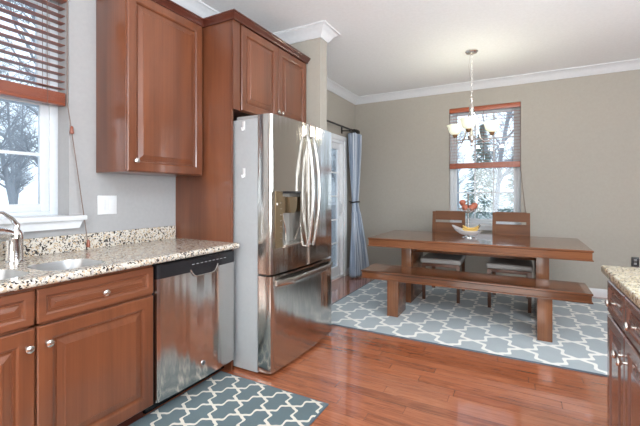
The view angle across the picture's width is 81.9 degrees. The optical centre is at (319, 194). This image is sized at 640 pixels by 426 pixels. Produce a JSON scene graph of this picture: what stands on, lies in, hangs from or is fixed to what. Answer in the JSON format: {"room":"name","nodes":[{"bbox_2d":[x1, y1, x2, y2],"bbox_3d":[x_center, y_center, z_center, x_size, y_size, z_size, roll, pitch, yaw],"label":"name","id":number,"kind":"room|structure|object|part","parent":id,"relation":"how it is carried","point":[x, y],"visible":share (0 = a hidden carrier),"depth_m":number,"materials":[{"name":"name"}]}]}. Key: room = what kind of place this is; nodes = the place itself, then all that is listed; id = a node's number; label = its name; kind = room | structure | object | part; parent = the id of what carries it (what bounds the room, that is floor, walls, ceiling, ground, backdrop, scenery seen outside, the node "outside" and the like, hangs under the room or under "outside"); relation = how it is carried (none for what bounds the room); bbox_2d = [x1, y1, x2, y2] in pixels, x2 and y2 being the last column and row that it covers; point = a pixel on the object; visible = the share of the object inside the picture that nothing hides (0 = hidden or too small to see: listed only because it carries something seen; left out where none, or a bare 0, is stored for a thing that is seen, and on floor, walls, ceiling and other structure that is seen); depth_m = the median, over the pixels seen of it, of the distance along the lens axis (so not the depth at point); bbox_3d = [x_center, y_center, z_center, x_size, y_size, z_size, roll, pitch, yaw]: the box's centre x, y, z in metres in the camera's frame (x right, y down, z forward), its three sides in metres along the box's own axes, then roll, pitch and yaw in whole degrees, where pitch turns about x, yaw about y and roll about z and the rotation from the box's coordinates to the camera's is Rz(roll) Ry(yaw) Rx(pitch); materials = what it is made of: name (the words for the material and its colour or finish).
{"room":"kitchen","nodes":[
{"label":"kitchen","id":0,"kind":"room"},
{"bbox_2d":[0,0,354,267],"bbox_3d":[-1.383,-0.155,2.561,0.130,2.820,8.247,0,0,28],"label":"wall","id":1,"kind":"structure","parent":0,"point":[143,201],"depth_m":2.31,"materials":[{"name":"grey paint"}]},
{"bbox_2d":[0,0,86,231],"bbox_3d":[-1.785,-0.506,1.839,0.270,1.417,1.064,0,0,28],"label":"window","id":2,"kind":"structure","parent":1,"relation":"in","point":[41,216],"depth_m":2.21,"materials":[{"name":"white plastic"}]},
{"bbox_3d":[-1.878,-0.847,1.889,0.030,0.646,0.824,0,0,28],"label":"sash","id":3,"kind":"part","parent":2,"relation":"part of","materials":[{"name":"white plastic"}]},
{"bbox_3d":[-1.849,-0.231,1.874,0.030,0.666,0.824,0,0,28],"label":"sash","id":4,"kind":"part","parent":2,"relation":"part of","materials":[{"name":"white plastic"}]},
{"bbox_3d":[-1.865,-0.544,1.882,0.090,1.342,0.914,0,0,28],"label":"frame","id":5,"kind":"part","parent":2,"relation":"part of","materials":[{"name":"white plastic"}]},
{"bbox_2d":[24,187,36,200],"bbox_3d":[-1.693,-0.003,2.154,0.001,0.084,0.065,0,0,28],"label":"window sticker","id":6,"kind":"object","parent":2,"relation":"attached to","point":[30,193],"visible":1,"depth_m":2.15,"materials":[{"name":"white plastic"}]},
{"bbox_3d":[-1.746,0.142,1.818,0.180,0.030,1.064,0,0,28],"label":"sill","id":7,"kind":"part","parent":2,"relation":"part of","materials":[{"name":"white paint"}]},
{"bbox_2d":[0,0,90,246],"bbox_3d":[-1.704,-0.444,1.856,0.126,1.539,1.012,0,0,28],"label":"window blind","id":8,"kind":"object","parent":2,"relation":"attached to","point":[7,88],"visible":1,"depth_m":2.09,"materials":[{"name":"brown wood"}]},
{"bbox_3d":[-1.760,-0.565,1.824,0.052,0.076,0.898,0,0,28],"label":"rail","id":9,"kind":"part","parent":8,"relation":"part of","materials":[{"name":"brown wood"}]},
{"bbox_3d":[-1.592,-0.837,2.134,0.059,0.625,0.003,0,0,28],"label":"ladder cord","id":10,"kind":"part","parent":8,"relation":"part of","materials":[{"name":"fabric"}]},
{"bbox_3d":[-1.755,-1.181,1.822,0.058,0.063,0.904,0,0,28],"label":"head rail","id":11,"kind":"part","parent":8,"relation":"part of","materials":[{"name":"brown wood"}]},
{"bbox_3d":[-1.462,-0.427,2.223,0.010,1.455,0.115,0,0,39],"label":"pull cord","id":12,"kind":"part","parent":8,"relation":"part of","materials":[{"name":"fabric"}]},
{"bbox_2d":[0,225,175,259],"bbox_3d":[-1.559,0.292,2.075,0.020,0.098,1.805,0,0,28],"label":"backsplash","id":13,"kind":"structure","parent":1,"relation":"attached to","point":[65,243],"depth_m":2.30,"materials":[{"name":"stone"}]},
{"bbox_2d":[97,196,116,214],"bbox_3d":[-1.387,0.070,2.406,0.010,0.122,0.126,0,0,28],"label":"switch plate","id":14,"kind":"object","parent":1,"relation":"attached to","point":[105,204],"visible":1,"depth_m":2.40,"materials":[{"name":"white plastic"}]},
{"bbox_2d":[96,0,202,176],"bbox_3d":[-1.134,-0.711,2.511,0.352,1.148,0.649,0,0,28],"label":"upper cabinet","id":15,"kind":"object","parent":1,"relation":"attached to","point":[149,52],"visible":1,"depth_m":2.33,"materials":[{"name":"brown wood"}]},
{"bbox_3d":[-1.141,-1.261,2.513,0.337,0.048,0.647,0,0,28],"label":"crown molding","id":16,"kind":"part","parent":15,"relation":"part of","materials":[{"name":"brown wood"}]},
{"bbox_2d":[330,133,346,281],"bbox_3d":[-0.107,0.190,4.897,0.148,2.130,1.940,0,0,28],"label":"door","id":17,"kind":"structure","parent":1,"relation":"in","point":[338,256],"depth_m":5.58,"materials":[{"name":"white plastic"}]},
{"bbox_3d":[0.083,0.205,5.258,0.006,1.768,0.733,0,0,28],"label":"pane","id":18,"kind":"part","parent":17,"relation":"part of","materials":[{"name":"clear glass"}]},
{"bbox_3d":[0.083,0.230,5.258,0.040,1.990,0.895,0,0,28],"label":"sliding panel","id":19,"kind":"part","parent":17,"relation":"part of","materials":[{"name":"white plastic"}]},
{"bbox_3d":[0.317,0.215,5.592,0.053,0.220,0.040,0,0,28],"label":"handle","id":20,"kind":"part","parent":17,"relation":"part of","materials":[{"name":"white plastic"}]},
{"bbox_2d":[327,120,359,133],"bbox_3d":[0.020,-0.967,4.823,0.182,0.100,2.244,0,0,28],"label":"curtain rod","id":21,"kind":"object","parent":1,"relation":"attached to","point":[341,126],"visible":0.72,"depth_m":5.52,"materials":[{"name":"black metal"}]},
{"bbox_2d":[348,132,368,277],"bbox_3d":[0.565,0.157,5.718,0.297,2.160,0.490,0,0,41],"label":"curtain","id":22,"kind":"object","parent":21,"relation":"hanging from","point":[359,260],"visible":1,"depth_m":5.58,"materials":[{"name":"fabric"}]},
{"bbox_2d":[171,0,639,104],"bbox_3d":[1.211,-1.515,1.156,5.771,0.100,7.987,0,0,28],"label":"trim","id":23,"kind":"structure","parent":1,"relation":"attached to","point":[322,29],"depth_m":4.64,"materials":[{"name":"white paint"}]},
{"bbox_2d":[347,268,606,297],"bbox_3d":[1.216,1.205,1.165,5.771,0.100,7.967,0,0,28],"label":"baseboard","id":24,"kind":"structure","parent":1,"relation":"attached to","point":[596,292],"depth_m":4.50,"materials":[{"name":"white paint"}]},
{"bbox_2d":[290,38,326,130],"bbox_3d":[-0.288,-0.155,3.679,0.731,2.820,0.135,0,0,28],"label":"wall partition","id":25,"kind":"structure","parent":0,"point":[315,49],"depth_m":3.49,"materials":[{"name":"beige paint"}]},
{"bbox_2d":[143,274,606,425],"bbox_3d":[1.211,1.315,1.156,6.271,0.120,8.487,0,0,28],"label":"floor","id":26,"kind":"structure","parent":0,"point":[365,378],"depth_m":2.42,"materials":[{"name":"brown wood"}]},
{"bbox_2d":[0,265,152,425],"bbox_3d":[-1.429,0.819,1.667,0.638,0.872,1.126,0,0,28],"label":"base cabinet","id":27,"kind":"object","parent":26,"relation":"on","point":[77,352],"visible":0.98,"depth_m":1.68,"materials":[{"name":"brown wood"}]},
{"bbox_3d":[-1.322,0.469,1.288,0.020,0.145,0.554,0,0,28],"label":"drawer","id":28,"kind":"part","parent":27,"relation":"part of","materials":[{"name":"brown wood"}]},
{"bbox_3d":[-1.322,0.856,1.288,0.020,0.599,0.554,0,0,28],"label":"door","id":29,"kind":"part","parent":27,"relation":"part of","materials":[{"name":"brown wood"}]},
{"bbox_3d":[-1.179,0.628,1.494,0.034,0.033,0.033,0,0,28],"label":"knob","id":30,"kind":"part","parent":27,"relation":"part of","materials":[{"name":"silver metal"}]},
{"bbox_3d":[-1.145,0.628,1.558,0.034,0.033,0.033,0,0,28],"label":"knob","id":31,"kind":"part","parent":27,"relation":"part of","materials":[{"name":"silver metal"}]},
{"bbox_3d":[-1.053,0.469,1.784,0.020,0.145,0.554,0,0,28],"label":"drawer","id":32,"kind":"part","parent":27,"relation":"part of","materials":[{"name":"brown wood"}]},
{"bbox_3d":[-1.053,0.856,1.784,0.020,0.599,0.554,0,0,28],"label":"door","id":33,"kind":"part","parent":27,"relation":"part of","materials":[{"name":"brown wood"}]},
{"bbox_3d":[-1.029,0.472,1.771,0.034,0.033,0.033,0,0,28],"label":"knob","id":34,"kind":"part","parent":27,"relation":"part of","materials":[{"name":"silver metal"}]},
{"bbox_2d":[0,225,238,293],"bbox_3d":[-1.280,0.311,1.932,0.646,0.136,1.818,0,0,28],"label":"countertop","id":35,"kind":"structure","parent":27,"relation":"on","point":[120,250],"depth_m":2.12,"materials":[{"name":"beige stone"}]},
{"bbox_2d":[0,211,24,263],"bbox_3d":[-1.546,0.211,1.759,0.088,0.259,0.264,0,0,9],"label":"kitchen faucet","id":36,"kind":"object","parent":35,"relation":"on","point":[14,237],"visible":1,"depth_m":1.82,"materials":[{"name":"silver metal"}]},
{"bbox_3d":[-1.550,0.213,1.746,0.082,0.116,0.236,0,0,11],"label":"spout","id":37,"kind":"part","parent":36,"relation":"part of","materials":[{"name":"silver metal"}]},
{"bbox_3d":[-1.536,0.140,1.817,0.035,0.118,0.115,0,0,13],"label":"handle","id":38,"kind":"part","parent":36,"relation":"part of","materials":[{"name":"silver metal"}]},
{"bbox_2d":[0,259,103,279],"bbox_3d":[-1.342,0.449,1.617,0.299,0.212,0.704,0,0,28],"label":"sink","id":39,"kind":"object","parent":35,"relation":"in","point":[73,263],"visible":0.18,"depth_m":1.88,"materials":[{"name":"metal"}]},
{"bbox_3d":[-1.425,0.449,1.480,0.284,0.212,0.384,0,0,28],"label":"bowl","id":40,"kind":"part","parent":39,"relation":"part of","materials":[{"name":"metal"}]},
{"bbox_3d":[-1.234,0.449,1.800,0.284,0.212,0.279,0,0,28],"label":"bowl","id":41,"kind":"part","parent":39,"relation":"part of","materials":[{"name":"metal"}]},
{"bbox_2d":[143,249,233,413],"bbox_3d":[-1.001,0.816,2.449,0.604,0.857,0.644,0,0,28],"label":"dishwasher","id":42,"kind":"object","parent":26,"relation":"on","point":[193,297],"visible":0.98,"depth_m":2.24,"materials":[{"name":"silver metal"}]},
{"bbox_3d":[-0.756,0.433,2.319,0.038,0.076,0.634,0,0,28],"label":"control panel","id":43,"kind":"part","parent":42,"relation":"part of","materials":[{"name":"black plastic"}]},
{"bbox_2d":[129,371,328,425],"bbox_3d":[-0.634,1.250,1.825,0.853,0.009,1.301,0,0,28],"label":"kitchen mat","id":44,"kind":"object","parent":26,"relation":"on","point":[223,399],"visible":1,"depth_m":2.15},
{"bbox_2d":[176,9,310,370],"bbox_3d":[-0.619,-0.015,3.169,0.631,2.540,1.064,0,0,28],"label":"tall cabinet","id":45,"kind":"object","parent":26,"relation":"on","point":[248,70],"visible":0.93,"depth_m":2.73,"materials":[{"name":"brown wood"}]},
{"bbox_3d":[-0.875,0.005,2.761,0.569,2.500,0.022,0,0,28],"label":"panel","id":46,"kind":"part","parent":45,"relation":"part of","materials":[{"name":"brown wood"}]},
{"bbox_3d":[-0.605,-0.926,2.642,0.016,0.638,0.070,0,0,28],"label":"frame","id":47,"kind":"part","parent":45,"relation":"part of","materials":[{"name":"brown wood"}]},
{"bbox_3d":[-0.495,-1.261,3.103,0.351,0.048,1.064,0,0,28],"label":"crown molding","id":48,"kind":"part","parent":45,"relation":"part of","materials":[{"name":"brown wood"}]},
{"bbox_3d":[-0.468,-0.923,2.890,0.020,0.620,0.460,0,0,28],"label":"door","id":49,"kind":"part","parent":45,"relation":"part of","materials":[{"name":"brown wood"}]},
{"bbox_3d":[-0.246,-0.923,3.300,0.020,0.620,0.456,0,0,28],"label":"door","id":50,"kind":"part","parent":45,"relation":"part of","materials":[{"name":"brown wood"}]},
{"bbox_2d":[233,113,332,373],"bbox_3d":[-0.421,0.349,3.088,0.918,1.812,0.940,0,0,28],"label":"refrigerator","id":51,"kind":"object","parent":26,"relation":"on","point":[283,264],"visible":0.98,"depth_m":2.64,"materials":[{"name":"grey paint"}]},
{"bbox_2d":[241,121,244,130],"bbox_3d":[-0.547,-0.481,2.605,0.022,0.072,0.031,0,0,28],"label":"hook","id":52,"kind":"object","parent":51,"relation":"attached to","point":[243,122],"visible":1,"depth_m":2.61,"materials":[{"name":"white plastic"}]},
{"bbox_3d":[-0.287,0.177,2.578,0.005,0.395,0.078,0,0,33],"label":"touch panel","id":53,"kind":"part","parent":51,"relation":"part of","materials":[{"name":"brown plastic"}]},
{"bbox_3d":[-0.263,0.000,2.734,0.130,1.106,0.463,0,0,28],"label":"door","id":54,"kind":"part","parent":51,"relation":"part of","materials":[{"name":"metal"}]},
{"bbox_3d":[-0.150,0.897,2.942,0.130,0.660,0.936,0,0,28],"label":"freezer drawer","id":55,"kind":"part","parent":51,"relation":"part of","materials":[{"name":"metal"}]},
{"bbox_3d":[-0.079,-0.025,2.853,0.091,0.872,0.026,0,0,35],"label":"door handle","id":56,"kind":"part","parent":51,"relation":"part of","materials":[{"name":"metal"}]},
{"bbox_3d":[-0.036,-0.025,2.930,0.091,0.872,0.026,0,0,22],"label":"door handle","id":57,"kind":"part","parent":51,"relation":"part of","materials":[{"name":"metal"}]},
{"bbox_3d":[-0.037,0.000,3.150,0.130,1.106,0.463,0,0,28],"label":"door","id":58,"kind":"part","parent":51,"relation":"part of","materials":[{"name":"metal"}]},
{"bbox_2d":[331,279,609,376],"bbox_3d":[1.753,1.249,3.949,3.064,0.010,2.283,0,0,28],"label":"area rug","id":59,"kind":"object","parent":26,"relation":"on","point":[506,329],"visible":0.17,"depth_m":3.55,"materials":[{"name":"grey carpet"}]},
{"bbox_2d":[420,211,465,303],"bbox_3d":[1.549,0.732,4.575,0.450,1.022,0.741,0,0,27],"label":"dining chair","id":60,"kind":"object","parent":59,"relation":"on","point":[434,260],"visible":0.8,"depth_m":4.72,"materials":[{"name":"brown wood"}]},
{"bbox_3d":[1.236,1.033,4.386,0.040,0.420,0.044,0,0,27],"label":"leg","id":61,"kind":"part","parent":60,"relation":"part of","materials":[{"name":"brown wood"}]},
{"bbox_3d":[1.528,0.736,4.944,0.040,1.015,0.102,0,0,27],"label":"post","id":62,"kind":"part","parent":60,"relation":"part of","materials":[{"name":"brown wood"}]},
{"bbox_2d":[420,253,465,265],"bbox_3d":[1.523,0.778,4.526,0.450,0.059,0.630,0,0,27],"label":"cushion","id":63,"kind":"object","parent":60,"relation":"on","point":[432,259],"depth_m":4.31,"materials":[{"name":"beige leather"}]},
{"bbox_3d":[1.536,0.823,4.550,0.406,0.050,0.605,0,0,27],"label":"seat frame","id":64,"kind":"part","parent":60,"relation":"part of","materials":[{"name":"brown wood"}]},
{"bbox_3d":[1.686,0.547,4.846,0.338,0.352,0.076,0,0,27],"label":"panel","id":65,"kind":"part","parent":60,"relation":"part of","materials":[{"name":"brown wood"}]},
{"bbox_3d":[1.705,0.280,4.883,0.338,0.117,0.040,0,0,27],"label":"rail","id":66,"kind":"part","parent":60,"relation":"part of","materials":[{"name":"brown wood"}]},
{"bbox_3d":[1.580,1.033,4.211,0.040,0.420,0.044,0,0,27],"label":"leg","id":67,"kind":"part","parent":60,"relation":"part of","materials":[{"name":"brown wood"}]},
{"bbox_3d":[1.858,0.736,4.776,0.040,1.015,0.102,0,0,27],"label":"post","id":68,"kind":"part","parent":60,"relation":"part of","materials":[{"name":"brown wood"}]},
{"bbox_2d":[361,263,592,341],"bbox_3d":[1.390,1.016,3.557,1.965,0.455,0.421,0,0,28],"label":"bench","id":69,"kind":"object","parent":59,"relation":"on","point":[545,291],"visible":1,"depth_m":3.38,"materials":[{"name":"brown wood"}]},
{"bbox_3d":[0.805,1.056,3.874,0.112,0.375,0.300,0,0,28],"label":"leg","id":70,"kind":"part","parent":69,"relation":"part of","materials":[{"name":"brown wood"}]},
{"bbox_3d":[1.390,0.829,3.557,1.965,0.082,0.421,0,0,28],"label":"seat","id":71,"kind":"part","parent":69,"relation":"part of","materials":[{"name":"brown wood"}]},
{"bbox_3d":[1.969,1.056,3.244,0.112,0.375,0.300,0,0,28],"label":"leg","id":72,"kind":"part","parent":69,"relation":"part of","materials":[{"name":"brown wood"}]},
{"bbox_2d":[368,230,593,316],"bbox_3d":[1.723,0.870,4.192,2.107,0.746,1.046,0,0,28],"label":"dining table","id":73,"kind":"object","parent":59,"relation":"on","point":[412,244],"visible":0.86,"depth_m":3.96,"materials":[{"name":"brown wood"}]},
{"bbox_3d":[1.133,0.918,4.504,0.112,0.650,0.600,0,0,28],"label":"leg","id":74,"kind":"part","parent":73,"relation":"part of","materials":[{"name":"brown wood"}]},
{"bbox_2d":[458,194,477,237],"bbox_3d":[1.698,0.244,4.278,0.323,0.505,0.243,0,0,28],"label":"fruit stand","id":75,"kind":"object","parent":73,"relation":"on","point":[467,211],"visible":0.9,"depth_m":4.26,"materials":[{"name":"metal"}]},
{"bbox_2d":[461,204,467,209],"bbox_3d":[1.665,0.142,4.241,0.072,0.085,0.072,0,0,28],"label":"apple","id":76,"kind":"object","parent":75,"relation":"in","point":[464,206],"visible":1,"depth_m":4.22,"materials":[{"name":"red food"}]},
{"bbox_2d":[458,208,477,212],"bbox_3d":[1.715,0.190,4.268,0.210,0.053,0.210,0,0,28],"label":"basket","id":77,"kind":"object","parent":75,"relation":"on","point":[467,211],"depth_m":4.23,"materials":[{"name":"silver metal"}]},
{"bbox_2d":[462,227,478,232],"bbox_3d":[1.713,0.405,4.190,0.185,0.079,0.037,0,0,28],"label":"banana","id":78,"kind":"object","parent":75,"relation":"in","point":[465,230],"visible":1,"depth_m":4.18,"materials":[{"name":"yellow food"}]},
{"bbox_2d":[463,224,479,229],"bbox_3d":[1.730,0.379,4.222,0.185,0.079,0.037,0,0,22],"label":"banana","id":79,"kind":"object","parent":75,"relation":"in","point":[464,227],"visible":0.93,"depth_m":4.21,"materials":[{"name":"yellow food"}]},
{"bbox_2d":[468,205,474,210],"bbox_3d":[1.732,0.142,4.210,0.072,0.085,0.072,0,0,28],"label":"apple","id":80,"kind":"object","parent":75,"relation":"in","point":[471,207],"visible":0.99,"depth_m":4.18,"materials":[{"name":"red food"}]},
{"bbox_3d":[2.316,0.918,3.863,0.112,0.650,0.600,0,0,28],"label":"leg","id":81,"kind":"part","parent":73,"relation":"part of","materials":[{"name":"brown wood"}]},
{"bbox_2d":[486,212,532,312],"bbox_3d":[2.181,0.732,4.232,0.450,1.022,0.741,0,0,29],"label":"dining chair","id":82,"kind":"object","parent":59,"relation":"on","point":[501,265],"visible":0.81,"depth_m":4.39,"materials":[{"name":"brown wood"}]},
{"bbox_3d":[1.862,1.033,4.054,0.040,0.420,0.044,0,0,29],"label":"leg","id":83,"kind":"part","parent":82,"relation":"part of","materials":[{"name":"brown wood"}]},
{"bbox_3d":[2.174,0.736,4.602,0.040,1.015,0.102,0,0,29],"label":"post","id":84,"kind":"part","parent":82,"relation":"part of","materials":[{"name":"brown wood"}]},
{"bbox_3d":[2.168,0.823,4.208,0.406,0.050,0.605,0,0,29],"label":"seat frame","id":85,"kind":"part","parent":82,"relation":"part of","materials":[{"name":"brown wood"}]},
{"bbox_2d":[486,257,532,271],"bbox_3d":[2.154,0.778,4.184,0.450,0.059,0.630,0,0,29],"label":"cushion","id":86,"kind":"object","parent":82,"relation":"on","point":[493,264],"depth_m":3.98,"materials":[{"name":"beige leather"}]},
{"bbox_3d":[2.328,0.547,4.498,0.338,0.352,0.076,0,0,29],"label":"panel","id":87,"kind":"part","parent":82,"relation":"part of","materials":[{"name":"brown wood"}]},
{"bbox_3d":[2.348,0.280,4.534,0.338,0.117,0.040,0,0,29],"label":"rail","id":88,"kind":"part","parent":82,"relation":"part of","materials":[{"name":"brown wood"}]},
{"bbox_3d":[2.498,0.736,4.423,0.040,1.015,0.102,0,0,29],"label":"post","id":89,"kind":"part","parent":82,"relation":"part of","materials":[{"name":"brown wood"}]},
{"bbox_3d":[2.200,1.033,3.867,0.040,0.420,0.044,0,0,29],"label":"leg","id":90,"kind":"part","parent":82,"relation":"part of","materials":[{"name":"brown wood"}]},
{"bbox_2d":[605,280,639,425],"bbox_3d":[1.273,0.819,0.724,0.890,0.872,1.885,0,0,28],"label":"kitchen island","id":91,"kind":"object","parent":26,"relation":"on","point":[623,320],"visible":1,"depth_m":1.47,"materials":[{"name":"brown wood"}]},
{"bbox_3d":[1.268,0.477,1.613,0.034,0.033,0.033,0,0,28],"label":"knob","id":92,"kind":"part","parent":91,"relation":"part of","materials":[{"name":"silver metal"}]},
{"bbox_3d":[1.210,0.655,1.506,0.034,0.033,0.033,0,0,28],"label":"knob","id":93,"kind":"part","parent":91,"relation":"part of","materials":[{"name":"silver metal"}]},
{"bbox_3d":[1.292,0.477,1.600,0.020,0.145,0.315,0,0,28],"label":"drawer","id":94,"kind":"part","parent":91,"relation":"part of","materials":[{"name":"brown wood"}]},
{"bbox_3d":[1.292,0.853,1.600,0.020,0.575,0.315,0,0,28],"label":"door","id":95,"kind":"part","parent":91,"relation":"part of","materials":[{"name":"brown wood"}]},
{"bbox_2d":[601,265,639,307],"bbox_3d":[1.295,0.360,0.706,0.915,0.038,1.955,0,0,28],"label":"island countertop","id":96,"kind":"structure","parent":91,"relation":"on","point":[627,279],"depth_m":1.50,"materials":[{"name":"beige stone"}]},
{"bbox_3d":[1.172,0.655,1.435,0.034,0.033,0.033,0,0,28],"label":"knob","id":97,"kind":"part","parent":91,"relation":"part of","materials":[{"name":"silver metal"}]},
{"bbox_3d":[1.112,0.477,1.325,0.034,0.033,0.033,0,0,28],"label":"knob","id":98,"kind":"part","parent":91,"relation":"part of","materials":[{"name":"silver metal"}]},
{"bbox_3d":[1.136,0.477,1.312,0.020,0.145,0.320,0,0,28],"label":"drawer","id":99,"kind":"part","parent":91,"relation":"part of","materials":[{"name":"brown wood"}]},
{"bbox_3d":[1.136,0.853,1.312,0.020,0.575,0.320,0,0,28],"label":"door","id":100,"kind":"part","parent":91,"relation":"part of","materials":[{"name":"brown wood"}]},
{"bbox_2d":[200,0,639,96],"bbox_3d":[1.211,-1.625,1.156,6.271,0.120,8.487,0,0,28],"label":"ceiling","id":101,"kind":"structure","parent":0,"point":[381,46],"depth_m":3.59,"materials":[{"name":"paint"}]},
{"bbox_2d":[447,49,500,146],"bbox_3d":[1.635,-1.042,3.980,0.568,1.044,0.523,0,0,28],"label":"chandelier","id":102,"kind":"object","parent":101,"relation":"hanging from","point":[467,123],"visible":1,"depth_m":4.01,"materials":[{"name":"white glass"}]},
{"bbox_3d":[1.546,-0.734,4.220,0.184,0.110,0.184,0,0,28],"label":"lamp shade","id":103,"kind":"part","parent":102,"relation":"part of","materials":[{"name":"white glass"}]},
{"bbox_3d":[1.598,-0.741,4.130,0.015,0.337,0.224,0,0,-30],"label":"arm","id":104,"kind":"part","parent":102,"relation":"part of","materials":[{"name":"silver metal"}]},
{"bbox_3d":[1.544,-0.734,3.836,0.184,0.110,0.184,0,0,28],"label":"lamp shade","id":105,"kind":"part","parent":102,"relation":"part of","materials":[{"name":"white glass"}]},
{"bbox_3d":[1.597,-0.741,3.926,0.015,0.337,0.224,0,0,30],"label":"arm","id":106,"kind":"part","parent":102,"relation":"part of","materials":[{"name":"silver metal"}]},
{"bbox_3d":[1.646,-1.296,4.033,0.042,0.479,0.019,0,0,28],"label":"chain","id":107,"kind":"part","parent":102,"relation":"part of","materials":[{"name":"silver metal"}]},
{"bbox_3d":[1.656,-0.800,4.027,0.056,0.560,0.056,0,0,28],"label":"stem","id":108,"kind":"part","parent":102,"relation":"part of","materials":[{"name":"silver metal"}]},
{"bbox_3d":[1.774,-0.741,4.027,0.223,0.337,0.015,0,0,0],"label":"arm","id":109,"kind":"part","parent":102,"relation":"part of","materials":[{"name":"silver metal"}]},
{"bbox_3d":[1.878,-0.734,4.026,0.184,0.110,0.184,0,0,28],"label":"lamp shade","id":110,"kind":"part","parent":102,"relation":"part of","materials":[{"name":"white glass"}]},
{"bbox_2d":[355,69,639,288],"bbox_3d":[3.166,-0.155,4.764,5.771,2.820,0.220,0,0,28],"label":"wall","id":111,"kind":"structure","parent":0,"point":[580,136],"depth_m":4.76,"materials":[{"name":"beige paint"}]},
{"bbox_2d":[450,107,520,229],"bbox_3d":[2.307,-0.370,5.189,1.064,1.730,0.230,0,0,28],"label":"window","id":112,"kind":"structure","parent":111,"relation":"in","point":[486,224],"depth_m":5.19,"materials":[{"name":"white plastic"}]},
{"bbox_3d":[2.286,0.435,5.150,1.064,0.030,0.140,0,0,28],"label":"sill","id":113,"kind":"part","parent":112,"relation":"part of","materials":[{"name":"white paint"}]},
{"bbox_3d":[2.348,-0.789,5.264,0.824,0.802,0.030,0,0,28],"label":"sash","id":114,"kind":"part","parent":112,"relation":"part of","materials":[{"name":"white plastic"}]},
{"bbox_3d":[2.332,-0.016,5.235,0.824,0.822,0.030,0,0,28],"label":"sash","id":115,"kind":"part","parent":112,"relation":"part of","materials":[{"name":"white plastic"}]},
{"bbox_2d":[449,102,525,211],"bbox_3d":[2.321,-0.401,5.121,0.997,1.664,0.097,0,0,28],"label":"window blind","id":116,"kind":"object","parent":112,"relation":"attached to","point":[515,104],"visible":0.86,"depth_m":5.11,"materials":[{"name":"brown wood"}]},
{"bbox_3d":[2.291,-0.767,5.159,0.003,0.805,0.059,0,0,28],"label":"ladder cord","id":117,"kind":"part","parent":116,"relation":"part of","materials":[{"name":"fabric"}]},
{"bbox_3d":[2.288,-1.202,5.154,0.908,0.063,0.058,0,0,28],"label":"head rail","id":118,"kind":"part","parent":116,"relation":"part of","materials":[{"name":"brown wood"}]},
{"bbox_3d":[2.291,-0.405,5.159,0.902,0.076,0.052,0,0,28],"label":"rail","id":119,"kind":"part","parent":116,"relation":"part of","materials":[{"name":"brown wood"}]},
{"bbox_3d":[2.695,-0.390,4.880,0.085,1.570,0.011,0,0,28],"label":"pull cord","id":120,"kind":"part","parent":116,"relation":"part of","materials":[{"name":"fabric"}]},
{"bbox_2d":[631,257,638,266],"bbox_3d":[3.711,0.797,4.339,0.072,0.115,0.008,0,0,28],"label":"wall outlet","id":121,"kind":"object","parent":111,"relation":"attached to","point":[634,260],"visible":1,"depth_m":4.34,"materials":[{"name":"black plastic"}]},
{"label":"outside","id":122,"kind":"structure","parent":0,"visible":0},
{"bbox_2d":[0,207,512,218],"bbox_3d":[4.763,2.055,8.793,120.000,0.200,100.000,0,0,28],"label":"ground","id":123,"kind":"structure","parent":122,"point":[490,211],"depth_m":39.47,"materials":[{"name":"white snow"}]},
{"bbox_2d":[0,119,28,203],"bbox_3d":[-26.970,-2.395,31.844,3.665,8.754,3.277,0,0,-32],"label":"bare tree","id":124,"kind":"object","parent":123,"relation":"on","point":[2,119],"visible":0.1,"depth_m":32.35,"materials":[{"name":"grey plant"}]},
{"bbox_2d":[0,117,35,197],"bbox_3d":[-22.697,-2.182,28.382,3.487,8.328,3.118,0,0,-30],"label":"bare tree","id":125,"kind":"object","parent":123,"relation":"on","point":[16,163],"visible":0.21,"depth_m":28.17,"materials":[{"name":"grey plant"}]},
{"bbox_2d":[0,0,37,166],"bbox_3d":[-5.533,-2.185,7.062,3.448,8.333,3.234,0,0,26],"label":"bare tree","id":126,"kind":"object","parent":123,"relation":"on","point":[25,142],"visible":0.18,"depth_m":6.94,"materials":[{"name":"grey plant"}]},
{"bbox_2d":[0,0,37,203],"bbox_3d":[-10.541,-2.336,11.536,3.616,8.636,3.233,0,0,17],"label":"bare tree","id":127,"kind":"object","parent":123,"relation":"on","point":[4,163],"visible":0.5,"depth_m":11.81,"materials":[{"name":"grey plant"}]},
{"bbox_2d":[0,56,37,198],"bbox_3d":[-14.701,-2.366,17.840,3.256,8.696,3.641,0,0,26],"label":"bare tree","id":128,"kind":"object","parent":123,"relation":"on","point":[12,179],"visible":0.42,"depth_m":17.52,"materials":[{"name":"grey plant"}]},
{"bbox_2d":[0,105,37,203],"bbox_3d":[-17.837,-2.103,21.831,3.170,8.170,3.381,0,0,41],"label":"bare tree","id":129,"kind":"object","parent":123,"relation":"on","point":[22,130],"visible":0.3,"depth_m":22.07,"materials":[{"name":"grey plant"}]},
{"bbox_2d":[457,118,478,210],"bbox_3d":[9.079,-2.278,24.454,3.526,8.520,3.306,0,0,13],"label":"bare tree","id":130,"kind":"object","parent":123,"relation":"on","point":[461,135],"visible":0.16,"depth_m":23.93,"materials":[{"name":"grey plant"}]},
{"bbox_2d":[458,124,509,223],"bbox_3d":[8.490,-0.779,19.166,3.092,5.757,3.186,0,0,-31],"label":"evergreen tree","id":131,"kind":"object","parent":123,"relation":"on","point":[479,143],"visible":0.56,"depth_m":18.96,"materials":[{"name":"plant"}]},
{"bbox_2d":[470,111,512,211],"bbox_3d":[5.360,-2.394,10.615,3.665,8.753,3.277,0,0,-31],"label":"bare tree","id":132,"kind":"object","parent":123,"relation":"on","point":[499,171],"visible":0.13,"depth_m":11.02,"materials":[{"name":"grey plant"}]},
{"bbox_2d":[499,144,512,211],"bbox_3d":[8.386,-0.572,15.230,2.948,5.325,2.860,0,0,28],"label":"evergreen tree","id":133,"kind":"object","parent":123,"relation":"on","point":[510,198],"visible":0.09,"depth_m":15.43,"materials":[{"name":"plant"}]}
]}

